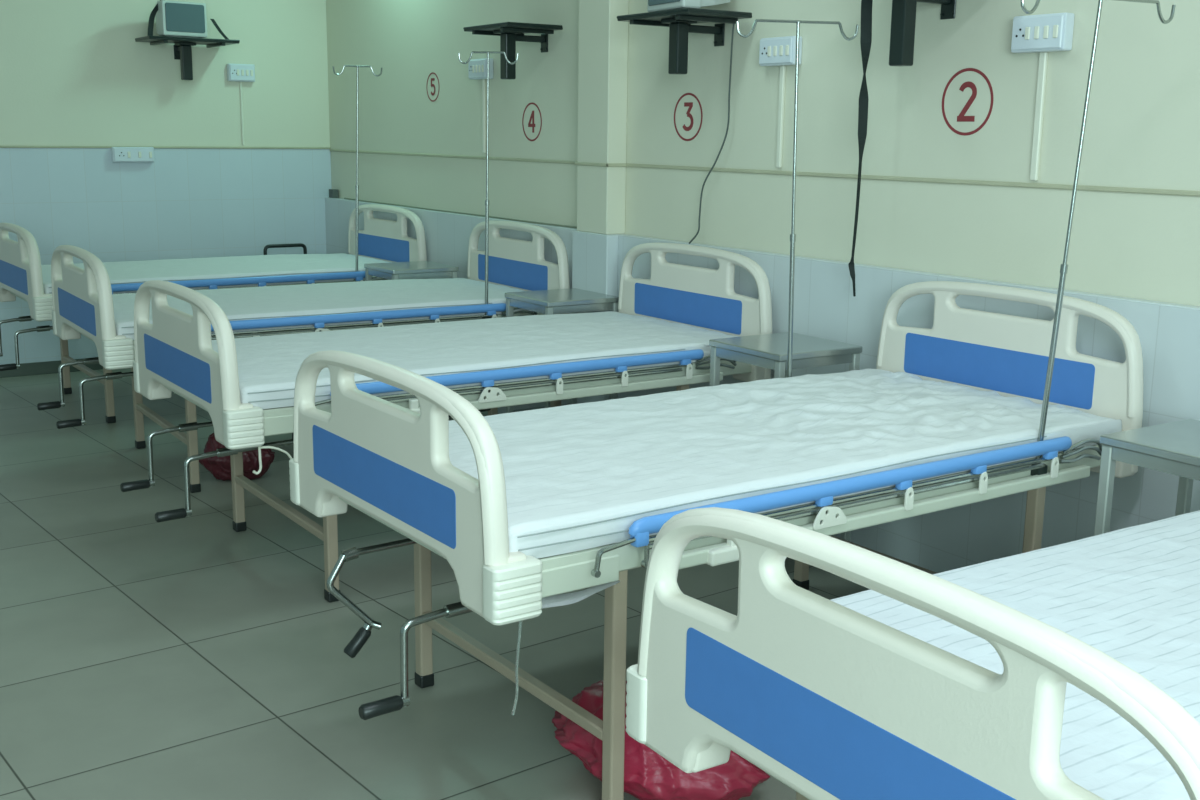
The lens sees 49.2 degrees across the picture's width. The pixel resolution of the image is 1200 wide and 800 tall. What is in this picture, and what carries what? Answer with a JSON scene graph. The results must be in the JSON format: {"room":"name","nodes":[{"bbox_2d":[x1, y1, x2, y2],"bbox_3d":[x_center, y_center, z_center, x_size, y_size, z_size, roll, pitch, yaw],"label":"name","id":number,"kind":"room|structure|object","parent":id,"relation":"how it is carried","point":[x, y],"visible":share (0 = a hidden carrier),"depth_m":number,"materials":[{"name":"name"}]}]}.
{"room":"hospital room","nodes":[
{"label":"hospital room","id":0,"kind":"room"},
{"bbox_2d":[0,0,331,364],"bbox_3d":[-4.456,-1.505,6.795,6.375,3.000,0.212,-7,14,-33],"label":"wall","id":1,"kind":"structure","parent":0,"point":[73,72],"depth_m":7.88,"materials":[{"name":"beige paint"}]},
{"bbox_2d":[0,359,102,377],"bbox_3d":[-4.434,-0.050,6.985,6.325,0.074,0.008,-7,14,-33],"label":"baseboard","id":2,"kind":"structure","parent":1,"relation":"attached to","point":[48,367],"depth_m":7.72,"materials":[{"name":"tile"}]},
{"bbox_2d":[111,147,154,161],"bbox_3d":[-2.769,-1.456,7.781,0.240,0.090,0.054,-7,14,-33],"label":"board","id":3,"kind":"object","parent":1,"relation":"attached to","point":[119,154],"visible":1,"depth_m":7.76,"materials":[{"name":"white plastic"}]},
{"bbox_2d":[0,146,330,148],"bbox_3d":[-4.401,-1.308,6.747,6.375,0.012,0.020,-7,14,-33],"label":"trim","id":4,"kind":"structure","parent":1,"relation":"attached to","point":[190,147],"depth_m":7.94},
{"bbox_2d":[135,36,239,79],"bbox_3d":[-2.430,-2.006,7.731,0.524,0.233,0.342,-7,14,-33],"label":"wall shelf","id":5,"kind":"object","parent":1,"relation":"attached to","point":[182,47],"visible":1,"depth_m":7.71,"materials":[{"name":"black metal"}]},
{"bbox_2d":[147,0,159,35],"bbox_3d":[-2.534,-2.180,7.488,0.019,0.208,0.125,10,15,39],"label":"strap","id":6,"kind":"object","parent":5,"relation":"attached to","point":[154,11],"visible":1,"depth_m":7.47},
{"bbox_2d":[155,0,206,37],"bbox_3d":[-2.463,-2.204,7.633,0.265,0.205,0.254,-9,15,-39],"label":"monitor","id":7,"kind":"object","parent":5,"relation":"on","point":[173,18],"visible":0.96,"depth_m":7.53,"materials":[{"name":"white plastic"}]},
{"bbox_2d":[135,36,239,47],"bbox_3d":[-2.421,-2.100,7.698,0.524,0.036,0.312,-7,14,-33],"label":"tray","id":8,"kind":"object","parent":5,"relation":"on","point":[180,42],"depth_m":7.64,"materials":[{"name":"black paint"}]},
{"bbox_2d":[210,19,227,38],"bbox_3d":[-2.227,-2.171,7.687,0.109,0.118,0.011,-4,12,-20],"label":"strap","id":9,"kind":"object","parent":5,"relation":"attached to","point":[212,20],"visible":1,"depth_m":7.68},
{"bbox_2d":[227,63,254,144],"bbox_3d":[-2.206,-1.822,8.098,0.165,0.490,0.054,-7,14,-33],"label":"board","id":10,"kind":"object","parent":1,"relation":"attached to","point":[240,73],"visible":1,"depth_m":8.05,"materials":[{"name":"white plastic"}]},
{"bbox_2d":[0,368,869,799],"bbox_3d":[-1.498,0.902,2.962,6.675,0.100,10.567,-7,14,-33],"label":"floor","id":11,"kind":"structure","parent":0,"point":[193,657],"depth_m":3.74,"materials":[{"name":"tile"}]},
{"bbox_2d":[0,204,426,422],"bbox_3d":[-2.133,-0.523,7.107,2.228,1.009,1.031,-7,14,-34],"label":"hospital bed","id":12,"kind":"object","parent":11,"relation":"on","point":[21,277],"visible":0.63,"depth_m":6.75,"materials":[{"name":"beige plastic"}]},
{"bbox_2d":[41,253,388,293],"bbox_3d":[-2.083,-0.699,7.116,1.954,0.080,0.924,-7,14,-34],"label":"mattress","id":13,"kind":"object","parent":12,"relation":"on","point":[123,272],"visible":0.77,"depth_m":6.98,"materials":[{"name":"white fabric"}]},
{"bbox_2d":[332,65,381,279],"bbox_3d":[-1.279,-1.192,7.005,0.263,1.154,0.039,-5,13,-26],"label":"pole","id":14,"kind":"object","parent":12,"relation":"attached to","point":[344,66],"visible":0.94,"depth_m":6.98,"materials":[{"name":"silver metal"}]},
{"bbox_2d":[199,433,274,480],"bbox_3d":[-1.520,0.224,5.489,0.314,0.211,0.221,-3,12,-18],"label":"plastic bag","id":15,"kind":"object","parent":11,"relation":"on","point":[220,467],"visible":0.49,"depth_m":5.43,"materials":[{"name":"red plastic"}]},
{"bbox_2d":[263,243,306,254],"bbox_3d":[-1.922,-0.594,8.141,0.320,0.739,0.250,-7,14,-33],"label":"chair","id":16,"kind":"object","parent":11,"relation":"on","point":[266,247],"visible":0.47,"depth_m":8.10,"materials":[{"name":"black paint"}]},
{"bbox_2d":[37,220,569,492],"bbox_3d":[-1.316,-0.262,5.889,2.228,1.009,1.031,-7,14,-32],"label":"hospital bed","id":17,"kind":"object","parent":11,"relation":"on","point":[82,299],"visible":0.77,"depth_m":5.55,"materials":[{"name":"beige plastic"}]},
{"bbox_2d":[112,278,529,339],"bbox_3d":[-1.264,-0.438,5.896,1.954,0.079,0.919,-7,14,-32],"label":"mattress","id":18,"kind":"object","parent":17,"relation":"on","point":[265,302],"visible":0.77,"depth_m":5.77,"materials":[{"name":"white fabric"}]},
{"bbox_2d":[458,51,517,318],"bbox_3d":[-0.487,-0.920,5.737,0.263,1.171,0.047,1,12,1],"label":"pole","id":19,"kind":"object","parent":17,"relation":"attached to","point":[472,52],"visible":0.93,"depth_m":5.72,"materials":[{"name":"silver metal"}]},
{"bbox_2d":[364,261,457,280],"bbox_3d":[-0.997,-0.342,6.957,0.370,0.745,0.370,-7,14,-33],"label":"bedside table","id":20,"kind":"object","parent":11,"relation":"on","point":[413,269],"visible":0.4,"depth_m":6.79,"materials":[{"name":"silver metal"}]},
{"bbox_2d":[120,242,771,601],"bbox_3d":[-0.530,-0.007,4.696,2.228,1.009,1.031,-7,14,-33],"label":"hospital bed","id":21,"kind":"object","parent":11,"relation":"on","point":[175,353],"visible":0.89,"depth_m":4.37,"materials":[{"name":"beige plastic"}]},
{"bbox_2d":[253,446,291,474],"bbox_3d":[-0.963,0.167,3.853,0.122,0.094,0.011,-7,14,-33],"label":"wire hook","id":22,"kind":"object","parent":21,"relation":"hanging from","point":[259,447],"visible":0.99,"depth_m":3.83,"materials":[{"name":"silver metal"}]},
{"bbox_2d":[212,311,737,408],"bbox_3d":[-0.479,-0.184,4.705,1.954,0.081,0.921,-7,14,-33],"label":"mattress","id":23,"kind":"object","parent":21,"relation":"on","point":[268,366],"visible":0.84,"depth_m":4.57,"materials":[{"name":"white fabric"}]},
{"bbox_2d":[505,288,618,412],"bbox_3d":[-0.170,-0.095,5.804,0.370,0.745,0.370,-7,14,-33],"label":"bedside table","id":24,"kind":"object","parent":11,"relation":"on","point":[571,300],"visible":0.35,"depth_m":5.65,"materials":[{"name":"silver metal"}]},
{"bbox_2d":[509,404,570,412],"bbox_3d":[-0.172,0.068,5.837,0.358,0.012,0.358,-7,14,-33],"label":"shelf","id":25,"kind":"object","parent":24,"relation":"attached to","point":[511,408],"depth_m":5.92,"materials":[{"name":"silver metal"}]},
{"bbox_2d":[552,680,769,799],"bbox_3d":[0.131,0.767,2.970,0.571,0.202,0.402,9,14,36],"label":"plastic bag","id":26,"kind":"object","parent":11,"relation":"on","point":[648,775],"visible":0.47,"depth_m":2.81,"materials":[{"name":"plastic"}]},
{"bbox_2d":[289,281,1142,799],"bbox_3d":[0.323,0.271,3.396,2.224,1.009,1.031,-7,14,-34],"label":"hospital bed","id":27,"kind":"object","parent":11,"relation":"on","point":[388,461],"depth_m":2.97,"materials":[{"name":"beige plastic"}]},
{"bbox_2d":[511,621,521,715],"bbox_3d":[-0.162,0.513,2.561,0.012,0.228,0.031,-7,14,-34],"label":"clear tube","id":28,"kind":"object","parent":27,"relation":"hanging from","point":[520,622],"visible":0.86,"depth_m":2.56,"materials":[{"name":"white"}]},
{"bbox_2d":[449,368,1121,558],"bbox_3d":[0.372,0.089,3.403,1.954,0.091,0.920,-7,14,-34],"label":"mattress","id":29,"kind":"object","parent":27,"relation":"on","point":[578,476],"visible":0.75,"depth_m":3.20,"materials":[{"name":"white fabric"}]},
{"bbox_2d":[736,19,858,377],"bbox_3d":[0.579,-0.555,4.019,0.384,1.172,0.043,-2,12,-14],"label":"pole","id":30,"kind":"object","parent":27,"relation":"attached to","point":[792,235],"visible":0.88,"depth_m":3.98,"materials":[{"name":"silver metal"}]},
{"bbox_2d":[1021,0,1175,475],"bbox_3d":[1.175,-0.388,3.274,0.514,1.189,0.068,-5,13,-27],"label":"pole","id":31,"kind":"object","parent":27,"relation":"attached to","point":[1064,267],"visible":0.95,"depth_m":3.25,"materials":[{"name":"silver metal"}]},
{"bbox_2d":[709,332,861,540],"bbox_3d":[0.629,0.169,4.570,0.370,0.745,0.373,-7,14,-33],"label":"bedside table","id":32,"kind":"object","parent":11,"relation":"on","point":[770,351],"visible":0.34,"depth_m":4.43,"materials":[{"name":"silver metal"}]},
{"bbox_2d":[626,507,1199,799],"bbox_3d":[1.131,0.541,2.127,2.228,1.009,1.031,-7,14,-32],"label":"hospital bed","id":33,"kind":"object","parent":11,"relation":"on","point":[830,700],"visible":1,"depth_m":1.58,"materials":[{"name":"beige plastic"}]},
{"bbox_2d":[831,510,1199,799],"bbox_3d":[1.183,0.366,2.135,1.954,0.080,0.920,-7,14,-32],"label":"mattress","id":34,"kind":"object","parent":33,"relation":"on","point":[1131,594],"visible":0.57,"depth_m":2.05,"materials":[{"name":"white fabric"}]},
{"bbox_2d":[1094,419,1199,535],"bbox_3d":[1.448,0.460,3.202,0.370,0.745,0.337,-7,14,-33],"label":"bedside table","id":35,"kind":"object","parent":11,"relation":"on","point":[1173,448],"visible":0.33,"depth_m":3.15,"materials":[{"name":"silver metal"}]},
{"bbox_2d":[577,0,628,234],"bbox_3d":[0.015,-1.726,5.659,0.100,1.996,0.245,-7,14,-33],"label":"wall pillar","id":36,"kind":"structure","parent":0,"point":[603,39],"depth_m":5.70,"materials":[{"name":"beige paint"}]},
{"bbox_2d":[325,197,1199,572],"bbox_3d":[1.053,0.080,4.386,0.110,1.004,10.367,-7,14,-33],"label":"wall","id":37,"kind":"structure","parent":0,"point":[825,305],"depth_m":4.37,"materials":[{"name":"blue tile"}]},
{"bbox_2d":[329,189,338,197],"bbox_3d":[-1.714,-1.328,8.438,0.048,0.055,0.070,-7,14,-33],"label":"junction box","id":38,"kind":"object","parent":37,"relation":"on","point":[333,193],"visible":1,"depth_m":8.41,"materials":[{"name":"grey plastic"}]},
{"bbox_2d":[344,198,576,227],"bbox_3d":[-0.855,-1.034,7.169,0.023,0.008,2.800,-7,14,-33],"label":"cable","id":39,"kind":"object","parent":37,"relation":"on","point":[344,198],"visible":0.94,"depth_m":6.93,"materials":[{"name":"grey plastic"}]},
{"bbox_2d":[326,0,1199,305],"bbox_3d":[1.140,-0.931,4.351,0.200,3.000,10.567,-7,14,-33],"label":"wall","id":40,"kind":"structure","parent":0,"point":[1142,129],"depth_m":4.64,"materials":[{"name":"beige paint"}]},
{"bbox_2d":[426,72,438,101],"bbox_3d":[-0.916,-1.714,7.186,0.002,0.156,0.156,-7,14,-33],"label":"number","id":41,"kind":"object","parent":40,"relation":"attached to","point":[432,79],"visible":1,"depth_m":7.18,"materials":[{"name":"red paint"}]},
{"bbox_2d":[468,58,492,152],"bbox_3d":[-0.612,-1.502,6.708,0.054,0.470,0.190,-7,14,-33],"label":"board","id":42,"kind":"object","parent":40,"relation":"attached to","point":[477,68],"visible":0.94,"depth_m":6.69,"materials":[{"name":"white plastic"}]},
{"bbox_2d":[463,22,562,79],"bbox_3d":[-0.394,-1.615,6.105,0.322,0.240,0.424,-7,14,-33],"label":"wall shelf","id":43,"kind":"object","parent":40,"relation":"attached to","point":[509,33],"visible":0.99,"depth_m":6.06,"materials":[{"name":"black metal"}]},
{"bbox_2d":[463,22,562,35],"bbox_3d":[-0.406,-1.713,6.077,0.292,0.036,0.424,-7,14,-33],"label":"tray","id":44,"kind":"object","parent":43,"relation":"on","point":[504,28],"depth_m":5.97,"materials":[{"name":"black paint"}]},
{"bbox_2d":[522,102,541,140],"bbox_3d":[-0.330,-1.347,6.351,0.002,0.184,0.184,-7,14,-33],"label":"number","id":45,"kind":"object","parent":40,"relation":"attached to","point":[532,125],"visible":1,"depth_m":6.35,"materials":[{"name":"red paint"}]},
{"bbox_2d":[617,8,751,74],"bbox_3d":[0.328,-1.363,5.030,0.332,0.223,0.464,-7,14,-33],"label":"wall shelf","id":46,"kind":"object","parent":40,"relation":"attached to","point":[679,21],"visible":0.98,"depth_m":4.99,"materials":[{"name":"black metal"}]},
{"bbox_2d":[617,8,751,26],"bbox_3d":[0.317,-1.453,5.003,0.302,0.036,0.464,-7,14,-33],"label":"tray","id":47,"kind":"object","parent":46,"relation":"on","point":[684,17],"depth_m":4.90,"materials":[{"name":"black paint"}]},
{"bbox_2d":[647,0,729,11],"bbox_3d":[0.351,-1.574,4.952,0.254,0.235,0.270,-5,13,-27],"label":"monitor","id":48,"kind":"object","parent":46,"relation":"on","point":[653,5],"visible":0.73,"depth_m":4.87,"materials":[{"name":"white plastic"}]},
{"bbox_2d":[689,23,734,243],"bbox_3d":[0.440,-1.047,5.140,0.020,0.889,0.259,-7,14,-33],"label":"cable","id":49,"kind":"object","parent":46,"relation":"hanging from","point":[711,169],"visible":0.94,"depth_m":5.08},
{"bbox_2d":[674,93,702,140],"bbox_3d":[0.357,-1.150,5.330,0.002,0.192,0.192,-7,14,-33],"label":"number","id":50,"kind":"object","parent":40,"relation":"attached to","point":[686,104],"visible":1,"depth_m":5.32,"materials":[{"name":"red paint"}]},
{"bbox_2d":[330,149,1199,195],"bbox_3d":[1.064,-0.706,4.225,0.108,0.014,10.367,-7,14,-33],"label":"trim","id":51,"kind":"structure","parent":40,"relation":"attached to","point":[874,177],"depth_m":4.59,"materials":[{"name":"white paint"}]},
{"bbox_2d":[759,36,801,167],"bbox_3d":[0.654,-1.094,4.835,0.054,0.470,0.190,-7,14,-33],"label":"board","id":52,"kind":"object","parent":40,"relation":"attached to","point":[774,51],"visible":0.98,"depth_m":4.81,"materials":[{"name":"white plastic"}]},
{"bbox_2d":[767,46,770,55],"bbox_3d":[0.620,-1.278,4.808,0.006,0.036,0.016,-7,14,-33],"label":"switch","id":53,"kind":"object","parent":52,"relation":"attached to","point":[768,47],"depth_m":4.80,"materials":[{"name":"white plastic"}]},
{"bbox_2d":[773,46,776,55],"bbox_3d":[0.638,-1.272,4.781,0.006,0.036,0.016,-7,14,-33],"label":"switch","id":54,"kind":"object","parent":52,"relation":"attached to","point":[774,47],"depth_m":4.78,"materials":[{"name":"white plastic"}]},
{"bbox_2d":[779,45,782,55],"bbox_3d":[0.657,-1.266,4.754,0.006,0.036,0.016,-7,14,-33],"label":"switch","id":55,"kind":"object","parent":52,"relation":"attached to","point":[780,46],"depth_m":4.75,"materials":[{"name":"white plastic"}]},
{"bbox_2d":[785,45,788,54],"bbox_3d":[0.675,-1.261,4.728,0.006,0.036,0.016,-7,14,-33],"label":"switch","id":56,"kind":"object","parent":52,"relation":"attached to","point":[786,46],"depth_m":4.72,"materials":[{"name":"white plastic"}]},
{"bbox_2d":[889,0,955,66],"bbox_3d":[0.968,-1.173,4.080,0.332,0.262,0.464,-7,14,-33],"label":"wall shelf","id":57,"kind":"object","parent":40,"relation":"attached to","point":[903,16],"visible":1,"depth_m":4.05,"materials":[{"name":"black metal"}]},
{"bbox_2d":[848,0,872,296],"bbox_3d":[0.868,-0.856,4.356,0.050,1.027,0.034,1,12,0],"label":"strap","id":58,"kind":"object","parent":57,"relation":"hanging from","point":[866,5],"visible":1,"depth_m":4.32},
{"bbox_2d":[942,68,992,135],"bbox_3d":[1.157,-0.940,4.136,0.001,0.208,0.208,-7,14,-33],"label":"number","id":59,"kind":"object","parent":40,"relation":"attached to","point":[961,118],"visible":1,"depth_m":4.13,"materials":[{"name":"red paint"}]},
{"bbox_2d":[1011,12,1074,180],"bbox_3d":[1.292,-0.893,3.889,0.054,0.480,0.190,-7,14,-33],"label":"board","id":60,"kind":"object","parent":40,"relation":"attached to","point":[1042,33],"visible":1,"depth_m":3.86,"materials":[{"name":"white plastic"}]},
{"bbox_2d":[1025,27,1029,39],"bbox_3d":[1.259,-1.080,3.862,0.006,0.036,0.016,-7,14,-33],"label":"switch","id":61,"kind":"object","parent":60,"relation":"attached to","point":[1027,29],"depth_m":3.86,"materials":[{"name":"white plastic"}]},
{"bbox_2d":[1034,26,1039,38],"bbox_3d":[1.277,-1.074,3.835,0.006,0.036,0.016,-7,14,-33],"label":"switch","id":62,"kind":"object","parent":60,"relation":"attached to","point":[1036,28],"depth_m":3.83,"materials":[{"name":"white plastic"}]},
{"bbox_2d":[1043,26,1048,38],"bbox_3d":[1.295,-1.068,3.808,0.006,0.036,0.016,-7,14,-33],"label":"switch","id":63,"kind":"object","parent":60,"relation":"attached to","point":[1045,28],"depth_m":3.81,"materials":[{"name":"white plastic"}]},
{"bbox_2d":[1053,25,1057,37],"bbox_3d":[1.313,-1.062,3.781,0.006,0.036,0.016,-7,14,-33],"label":"switch","id":64,"kind":"object","parent":60,"relation":"attached to","point":[1055,27],"depth_m":3.78,"materials":[{"name":"white plastic"}]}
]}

